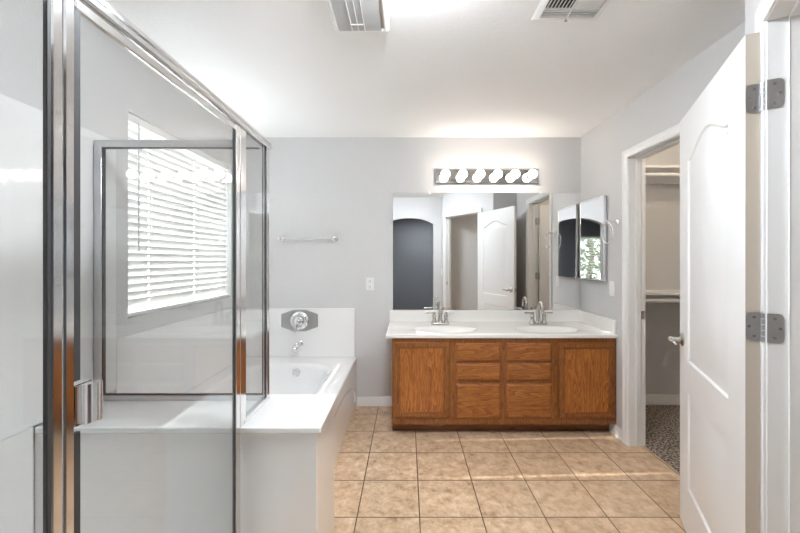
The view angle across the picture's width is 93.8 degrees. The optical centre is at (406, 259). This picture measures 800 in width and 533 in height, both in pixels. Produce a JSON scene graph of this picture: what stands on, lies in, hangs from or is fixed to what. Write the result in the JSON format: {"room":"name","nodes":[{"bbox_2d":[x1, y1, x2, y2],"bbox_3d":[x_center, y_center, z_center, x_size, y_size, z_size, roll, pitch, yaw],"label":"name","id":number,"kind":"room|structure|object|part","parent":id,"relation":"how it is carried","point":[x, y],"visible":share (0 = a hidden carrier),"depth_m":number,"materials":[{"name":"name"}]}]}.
{"room":"bathroom","nodes":[
{"label":"bathroom","id":0,"kind":"room"},
{"bbox_2d":[0,0,231,532],"bbox_3d":[-1.555,0.135,1.700,0.150,2.500,3.400,0,0,0],"label":"wall","id":1,"kind":"structure","parent":0,"point":[114,83],"depth_m":1.93,"materials":[{"name":"grey paint"}]},
{"bbox_2d":[0,94,115,532],"bbox_3d":[-1.474,0.337,1.011,0.012,1.877,1.758,0,0,0],"label":"surround panel","id":2,"kind":"object","parent":1,"relation":"attached to","point":[21,124],"visible":0.71,"depth_m":1.44,"materials":[{"name":"white"}]},
{"bbox_2d":[128,135,218,311],"bbox_3d":[-1.605,-0.240,2.567,0.040,1.106,1.171,0,0,0],"label":"window","id":3,"kind":"structure","parent":1,"relation":"in","point":[212,294],"depth_m":2.54,"materials":[{"name":"white plastic"}]},
{"bbox_2d":[128,113,228,316],"bbox_3d":[-1.520,-0.242,2.567,0.071,1.102,1.165,0,0,0],"label":"window blind","id":4,"kind":"object","parent":3,"relation":"attached to","point":[170,173],"visible":0.88,"depth_m":2.42,"materials":[{"name":"white plastic"}]},
{"bbox_3d":[-1.525,0.298,2.567,0.044,0.022,1.157,0,0,0],"label":"rail","id":5,"kind":"part","parent":4,"relation":"part of","materials":[{"name":"white wood"}]},
{"bbox_2d":[115,308,231,392],"bbox_3d":[-1.474,0.640,2.639,0.012,0.481,1.496,0,0,0],"label":"tub surround panel","id":6,"kind":"object","parent":1,"relation":"attached to","point":[177,357],"visible":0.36,"depth_m":2.37,"materials":[{"name":"white"}]},
{"bbox_2d":[107,0,744,136],"bbox_3d":[0.770,-1.145,1.760,4.860,0.060,3.520,0,0,0],"label":"ceiling","id":7,"kind":"structure","parent":0,"point":[442,68],"depth_m":2.09,"materials":[{"name":"white paint"}]},
{"bbox_2d":[326,0,389,31],"bbox_3d":[-0.215,-1.102,1.653,0.266,0.026,0.306,0,0,0],"label":"exhaust fan","id":8,"kind":"object","parent":7,"relation":"attached to","point":[346,15],"visible":1,"depth_m":1.67,"materials":[{"name":"white plastic"}]},
{"bbox_2d":[531,0,611,21],"bbox_3d":[0.728,-1.104,1.583,0.305,0.022,0.305,0,0,0],"label":"ceiling vent","id":9,"kind":"object","parent":7,"relation":"in","point":[565,10],"visible":1,"depth_m":1.65,"materials":[{"name":"white plastic"}]},
{"bbox_2d":[246,137,679,405],"bbox_3d":[0.785,0.135,3.460,4.830,2.500,0.120,0,0,0],"label":"wall","id":10,"kind":"structure","parent":0,"point":[344,188],"depth_m":3.40,"materials":[{"name":"grey paint"}]},
{"bbox_2d":[246,308,354,356],"bbox_3d":[-0.976,0.659,3.394,1.006,0.444,0.012,0,0,0],"label":"tub surround panel","id":11,"kind":"object","parent":10,"relation":"attached to","point":[334,336],"visible":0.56,"depth_m":3.39,"materials":[{"name":"white stone"}]},
{"bbox_2d":[292,340,302,351],"bbox_3d":[-0.975,0.764,3.326,0.068,0.081,0.124,0,0,0],"label":"tub spout","id":12,"kind":"object","parent":11,"relation":"attached to","point":[298,344],"visible":1,"depth_m":3.31,"materials":[{"name":"silver metal"}]},
{"bbox_2d":[281,310,317,332],"bbox_3d":[-0.946,0.541,3.339,0.317,0.194,0.098,0,0,0],"label":"tub valve","id":13,"kind":"object","parent":11,"relation":"attached to","point":[293,320],"visible":1,"depth_m":3.29,"materials":[{"name":"grey metal"}]},
{"bbox_3d":[-0.972,0.578,3.314,0.062,0.125,0.048,0,0,0],"label":"handle","id":14,"kind":"part","parent":13,"relation":"part of","materials":[{"name":"silver metal"}]},
{"bbox_2d":[278,236,337,241],"bbox_3d":[-0.895,-0.193,3.361,0.536,0.054,0.078,0,0,0],"label":"towel bar","id":15,"kind":"object","parent":10,"relation":"attached to","point":[281,238],"visible":1,"depth_m":3.33,"materials":[{"name":"silver metal"}]},
{"bbox_2d":[366,278,373,289],"bbox_3d":[-0.337,0.218,3.395,0.072,0.116,0.009,0,0,0],"label":"wall outlet","id":16,"kind":"object","parent":10,"relation":"attached to","point":[369,281],"visible":1,"depth_m":3.39,"materials":[{"name":"white plastic"}]},
{"bbox_2d":[357,397,391,405],"bbox_3d":[-0.284,1.284,3.393,0.336,0.082,0.013,0,0,0],"label":"baseboard","id":17,"kind":"structure","parent":10,"relation":"attached to","point":[361,401],"depth_m":3.39,"materials":[{"name":"white paint"}]},
{"bbox_2d":[390,310,579,321],"bbox_3d":[0.711,0.505,3.389,1.737,0.104,0.021,0,0,0],"label":"backsplash","id":18,"kind":"structure","parent":10,"relation":"attached to","point":[395,315],"depth_m":3.38,"materials":[{"name":"white stone"}]},
{"bbox_2d":[435,169,538,183],"bbox_3d":[0.723,-0.758,3.328,0.934,0.130,0.142,0,0,0],"label":"vanity light","id":19,"kind":"object","parent":10,"relation":"attached to","point":[442,176],"visible":1,"depth_m":3.37,"materials":[{"name":"white glass"}]},
{"bbox_3d":[0.340,-0.758,3.299,0.080,0.080,0.083,0,0,0],"label":"bulb","id":20,"kind":"part","parent":19,"relation":"part of","materials":[{"name":"white glass"}]},
{"bbox_3d":[0.493,-0.758,3.299,0.080,0.080,0.083,0,0,0],"label":"bulb","id":21,"kind":"part","parent":19,"relation":"part of","materials":[{"name":"white glass"}]},
{"bbox_3d":[0.647,-0.758,3.299,0.080,0.080,0.083,0,0,0],"label":"bulb","id":22,"kind":"part","parent":19,"relation":"part of","materials":[{"name":"white glass"}]},
{"bbox_3d":[0.800,-0.758,3.299,0.080,0.080,0.083,0,0,0],"label":"bulb","id":23,"kind":"part","parent":19,"relation":"part of","materials":[{"name":"white glass"}]},
{"bbox_3d":[0.954,-0.758,3.299,0.080,0.080,0.083,0,0,0],"label":"bulb","id":24,"kind":"part","parent":19,"relation":"part of","materials":[{"name":"white glass"}]},
{"bbox_3d":[1.107,-0.758,3.299,0.080,0.080,0.083,0,0,0],"label":"bulb","id":25,"kind":"part","parent":19,"relation":"part of","materials":[{"name":"white glass"}]},
{"bbox_2d":[393,192,580,309],"bbox_3d":[0.726,-0.084,3.394,1.705,1.070,0.010,0,0,0],"label":"wall mirror","id":26,"kind":"object","parent":10,"relation":"attached to","point":[462,251],"visible":1,"depth_m":3.39,"materials":[{"name":"white mirror"}]},
{"bbox_2d":[645,165,679,183],"bbox_3d":[2.397,-0.737,3.245,1.404,0.094,0.310,0,0,0],"label":"closet shelf","id":27,"kind":"object","parent":10,"relation":"attached to","point":[648,168],"visible":0.03,"depth_m":3.33,"materials":[{"name":"white paint"}]},
{"bbox_2d":[645,395,679,404],"bbox_3d":[2.397,1.268,3.393,1.405,0.090,0.013,0,0,0],"label":"baseboard","id":28,"kind":"structure","parent":10,"relation":"attached to","point":[649,399],"depth_m":3.39,"materials":[{"name":"white paint"}]},
{"bbox_2d":[645,290,679,298],"bbox_3d":[2.397,0.318,3.245,1.404,0.094,0.310,0,0,0],"label":"closet shelf","id":29,"kind":"object","parent":10,"relation":"attached to","point":[649,294],"visible":0.06,"depth_m":3.32,"materials":[{"name":"white paint"}]},
{"bbox_2d":[333,405,685,532],"bbox_3d":[0.735,1.349,1.700,4.730,0.072,3.400,0,0,0],"label":"floor","id":30,"kind":"structure","parent":0,"point":[386,480],"depth_m":2.25,"materials":[{"name":"tile"}]},
{"bbox_2d":[35,394,337,532],"bbox_3d":[-0.909,0.992,1.655,1.138,0.666,0.368,0,0,0],"label":"ledge","id":31,"kind":"object","parent":30,"relation":"on","point":[146,466],"visible":0.76,"depth_m":1.48,"materials":[{"name":"white stone"}]},
{"bbox_3d":[-0.903,0.672,1.655,1.127,0.026,0.368,0,0,0],"label":"seat","id":32,"kind":"part","parent":31,"relation":"part of","materials":[{"name":"white stone"}]},
{"bbox_2d":[186,357,356,464],"bbox_3d":[-0.968,1.103,2.620,1.021,0.443,1.557,0,0,0],"label":"bathtub","id":33,"kind":"object","parent":30,"relation":"on","point":[287,375],"visible":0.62,"depth_m":3.10,"materials":[{"name":"white ceramic"}]},
{"bbox_2d":[186,357,356,396],"bbox_3d":[-0.968,1.062,2.620,1.021,0.360,1.557,0,0,0],"label":"basin","id":34,"kind":"object","parent":33,"relation":"in","point":[287,375],"depth_m":3.12,"materials":[{"name":"white ceramic"}]},
{"bbox_2d":[392,338,615,430],"bbox_3d":[0.733,0.956,3.100,1.692,0.738,0.598,0,0,0],"label":"vanity cabinet","id":35,"kind":"object","parent":30,"relation":"on","point":[439,384],"visible":0.95,"depth_m":2.81,"materials":[{"name":"brown wood"}]},
{"bbox_3d":[0.111,0.902,2.811,0.414,0.567,0.018,0,0,0],"label":"door","id":36,"kind":"part","parent":35,"relation":"part of","materials":[{"name":"brown wood"}]},
{"bbox_3d":[0.111,0.902,2.814,0.334,0.487,0.004,0,0,0],"label":"door panel","id":37,"kind":"part","parent":35,"relation":"part of","materials":[{"name":"brown wood"}]},
{"bbox_3d":[0.537,1.060,2.811,0.338,0.257,0.018,0,0,0],"label":"drawer","id":38,"kind":"part","parent":35,"relation":"part of","materials":[{"name":"brown wood"}]},
{"bbox_3d":[0.537,0.843,2.811,0.338,0.129,0.018,0,0,0],"label":"drawer","id":39,"kind":"part","parent":35,"relation":"part of","materials":[{"name":"brown wood"}]},
{"bbox_3d":[0.537,0.694,2.811,0.338,0.136,0.018,0,0,0],"label":"drawer","id":40,"kind":"part","parent":35,"relation":"part of","materials":[{"name":"brown wood"}]},
{"bbox_2d":[386,310,617,337],"bbox_3d":[0.711,0.566,3.099,1.737,0.226,0.599,0,0,0],"label":"countertop","id":41,"kind":"structure","parent":35,"relation":"on","point":[403,323],"depth_m":3.14,"materials":[{"name":"white stone"}]},
{"bbox_2d":[426,301,453,324],"bbox_3d":[0.287,0.452,3.228,0.190,0.208,0.173,0,0,42],"label":"faucet","id":42,"kind":"object","parent":41,"relation":"on","point":[440,321],"visible":1,"depth_m":3.22,"materials":[{"name":"silver metal"}]},
{"bbox_3d":[0.212,0.495,3.235,0.096,0.094,0.048,0,0,0],"label":"handle","id":43,"kind":"part","parent":42,"relation":"part of","materials":[{"name":"silver metal"}]},
{"bbox_3d":[0.287,0.548,3.235,0.156,0.017,0.052,0,0,0],"label":"plate","id":44,"kind":"part","parent":42,"relation":"part of","materials":[{"name":"silver metal"}]},
{"bbox_3d":[0.287,0.445,3.188,0.050,0.194,0.144,0,0,0],"label":"spout","id":45,"kind":"part","parent":42,"relation":"part of","materials":[{"name":"silver metal"}]},
{"bbox_3d":[0.362,0.495,3.235,0.096,0.094,0.048,0,0,0],"label":"handle","id":46,"kind":"part","parent":42,"relation":"part of","materials":[{"name":"silver metal"}]},
{"bbox_2d":[412,326,477,332],"bbox_3d":[0.305,0.618,3.015,0.530,0.122,0.300,0,0,0],"label":"sink basin","id":47,"kind":"object","parent":41,"relation":"in","point":[415,329],"depth_m":3.11,"materials":[{"name":"white ceramic"}]},
{"bbox_2d":[524,301,552,324],"bbox_3d":[1.135,0.452,3.228,0.190,0.208,0.173,0,0,42],"label":"faucet","id":48,"kind":"object","parent":41,"relation":"on","point":[538,321],"visible":1,"depth_m":3.22,"materials":[{"name":"silver metal"}]},
{"bbox_3d":[1.060,0.495,3.235,0.096,0.094,0.048,0,0,0],"label":"handle","id":49,"kind":"part","parent":48,"relation":"part of","materials":[{"name":"silver metal"}]},
{"bbox_3d":[1.135,0.548,3.235,0.156,0.017,0.052,0,0,0],"label":"plate","id":50,"kind":"part","parent":48,"relation":"part of","materials":[{"name":"silver metal"}]},
{"bbox_3d":[1.135,0.445,3.188,0.050,0.194,0.144,0,0,0],"label":"spout","id":51,"kind":"part","parent":48,"relation":"part of","materials":[{"name":"silver metal"}]},
{"bbox_3d":[1.210,0.495,3.235,0.096,0.094,0.048,0,0,0],"label":"handle","id":52,"kind":"part","parent":48,"relation":"part of","materials":[{"name":"silver metal"}]},
{"bbox_2d":[513,326,579,332],"bbox_3d":[1.125,0.618,3.015,0.530,0.122,0.300,0,0,0],"label":"sink basin","id":53,"kind":"object","parent":41,"relation":"in","point":[518,329],"depth_m":3.11,"materials":[{"name":"white ceramic"}]},
{"bbox_3d":[0.918,1.060,2.811,0.337,0.257,0.018,0,0,0],"label":"drawer","id":54,"kind":"part","parent":35,"relation":"part of","materials":[{"name":"brown wood"}]},
{"bbox_3d":[0.918,0.843,2.811,0.337,0.129,0.018,0,0,0],"label":"drawer","id":55,"kind":"part","parent":35,"relation":"part of","materials":[{"name":"brown wood"}]},
{"bbox_3d":[0.918,0.694,2.811,0.337,0.136,0.018,0,0,0],"label":"drawer","id":56,"kind":"part","parent":35,"relation":"part of","materials":[{"name":"brown wood"}]},
{"bbox_3d":[1.349,0.906,2.811,0.413,0.566,0.018,0,0,0],"label":"door","id":57,"kind":"part","parent":35,"relation":"part of","materials":[{"name":"brown wood"}]},
{"bbox_3d":[1.349,0.906,2.814,0.333,0.486,0.004,0,0,0],"label":"door panel","id":58,"kind":"part","parent":35,"relation":"part of","materials":[{"name":"brown wood"}]},
{"bbox_3d":[-0.673,1.275,0.807,0.119,0.100,1.349,0,0,0],"label":"shower curb","id":59,"kind":"object","parent":30,"relation":"on","visible":0},
{"bbox_2d":[43,0,271,532],"bbox_3d":[-1.056,0.331,0.953,0.822,1.788,1.664,0,0,0],"label":"shower frame","id":60,"kind":"object","parent":59,"relation":"on","point":[52,9],"visible":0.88,"depth_m":0.86,"materials":[{"name":"silver metal"}]},
{"bbox_3d":[-0.657,0.351,0.700,0.008,1.748,0.023,0,0,0],"label":"post","id":61,"kind":"part","parent":60,"relation":"part of","materials":[{"name":"silver metal"}]},
{"bbox_2d":[62,0,239,532],"bbox_3d":[-0.659,0.340,1.090,0.052,1.720,0.754,0,0,0],"label":"shower door","id":62,"kind":"structure","parent":60,"relation":"attached to","point":[82,400],"depth_m":0.74,"materials":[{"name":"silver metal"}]},
{"bbox_3d":[-0.659,0.290,0.761,0.052,0.079,0.048,0,0,0],"label":"pull handle","id":63,"kind":"part","parent":62,"relation":"part of","materials":[{"name":"silver metal"}]},
{"bbox_3d":[-0.659,-0.508,1.083,0.011,0.023,0.690,0,0,0],"label":"rail","id":64,"kind":"part","parent":62,"relation":"part of","materials":[{"name":"silver metal"}]},
{"bbox_3d":[-0.669,-0.543,0.953,0.048,0.040,1.664,0,0,0],"label":"header rail","id":65,"kind":"part","parent":60,"relation":"part of","materials":[{"name":"silver metal"}]},
{"bbox_3d":[-1.063,0.048,1.762,0.806,1.221,0.026,0,0,0],"label":"return frame","id":66,"kind":"part","parent":60,"relation":"part of","materials":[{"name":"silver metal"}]},
{"bbox_3d":[-0.657,0.068,1.494,0.008,1.181,0.053,0,0,0],"label":"post","id":67,"kind":"part","parent":60,"relation":"part of","materials":[{"name":"silver metal"}]},
{"bbox_3d":[-0.657,0.068,1.760,0.008,1.181,0.031,0,0,0],"label":"post","id":68,"kind":"part","parent":60,"relation":"part of","materials":[{"name":"silver metal"}]},
{"bbox_2d":[581,22,744,428],"bbox_3d":[1.637,0.605,2.390,0.115,3.440,2.020,0,0,0],"label":"wall","id":69,"kind":"structure","parent":0,"point":[665,104],"depth_m":2.78,"materials":[{"name":"grey paint"}]},
{"bbox_2d":[580,195,606,280],"bbox_3d":[1.565,-0.173,3.150,0.030,0.680,0.414,0,0,0],"label":"medicine cabinet","id":70,"kind":"object","parent":69,"relation":"attached to","point":[593,212],"visible":1,"depth_m":3.11,"materials":[{"name":"silver mirror"}]},
{"bbox_2d":[601,218,619,243],"bbox_3d":[1.536,-0.217,2.805,0.088,0.192,0.164,0,0,0],"label":"towel ring","id":71,"kind":"object","parent":69,"relation":"attached to","point":[617,221],"visible":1,"depth_m":2.79,"materials":[{"name":"silver metal"}]},
{"bbox_2d":[609,281,614,295],"bbox_3d":[1.575,0.220,2.875,0.010,0.115,0.070,0,0,0],"label":"light switch","id":72,"kind":"object","parent":69,"relation":"attached to","point":[611,283],"visible":1,"depth_m":2.87,"materials":[{"name":"white plastic"}]},
{"bbox_2d":[609,424,621,440],"bbox_3d":[1.573,1.284,2.811,0.013,0.082,0.178,0,0,0],"label":"baseboard","id":73,"kind":"structure","parent":69,"relation":"attached to","point":[614,429],"depth_m":2.80,"materials":[{"name":"white paint"}]},
{"bbox_2d":[622,123,679,446],"bbox_3d":[1.629,0.270,2.297,0.135,2.111,0.847,0,0,0],"label":"door frame","id":74,"kind":"structure","parent":69,"relation":"attached to","point":[637,161],"depth_m":2.66,"materials":[{"name":"white paint"}]},
{"bbox_3d":[1.677,0.392,2.659,0.026,0.057,0.003,0,0,0],"label":"strike plate","id":75,"kind":"part","parent":74,"relation":"part of","materials":[{"name":"silver metal"}]},
{"bbox_2d":[745,0,760,34],"bbox_3d":[0.979,0.605,0.842,0.115,3.440,1.198,0,0,32],"label":"wall","id":76,"kind":"structure","parent":0,"point":[751,6],"depth_m":1.31,"materials":[{"name":"grey paint"}]},
{"bbox_2d":[668,32,783,532],"bbox_3d":[1.234,0.306,1.526,0.164,2.022,0.842,0,0,25],"label":"door","id":77,"kind":"structure","parent":76,"relation":"in","point":[721,327],"depth_m":1.37,"materials":[{"name":"white paint"}]},
{"bbox_3d":[1.326,0.395,1.836,0.064,0.064,0.139,0,0,24],"label":"handle","id":78,"kind":"part","parent":77,"relation":"part of","materials":[{"name":"silver metal"}]},
{"bbox_2d":[755,0,799,532],"bbox_3d":[0.919,0.270,0.761,0.135,2.111,0.940,0,0,32],"label":"door frame","id":79,"kind":"structure","parent":76,"relation":"attached to","point":[783,22],"depth_m":1.12,"materials":[{"name":"white paint"}]},
{"bbox_3d":[3.150,0.105,2.390,0.100,2.440,2.020,0,0,0],"label":"wall","id":80,"kind":"structure","parent":0,"visible":0},
{"bbox_2d":[645,299,679,302],"bbox_3d":[2.397,0.340,3.110,1.404,0.056,0.055,0,0,0],"label":"closet rod","id":81,"kind":"object","parent":80,"relation":"attached to","point":[646,300],"visible":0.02,"depth_m":3.10,"materials":[{"name":"white paint"}]},
{"bbox_2d":[645,173,679,175],"bbox_3d":[2.397,-0.710,3.110,1.404,0.056,0.055,0,0,0],"label":"closet rod","id":82,"kind":"object","parent":80,"relation":"attached to","point":[646,174],"visible":0.02,"depth_m":3.10,"materials":[{"name":"white paint"}]}
]}

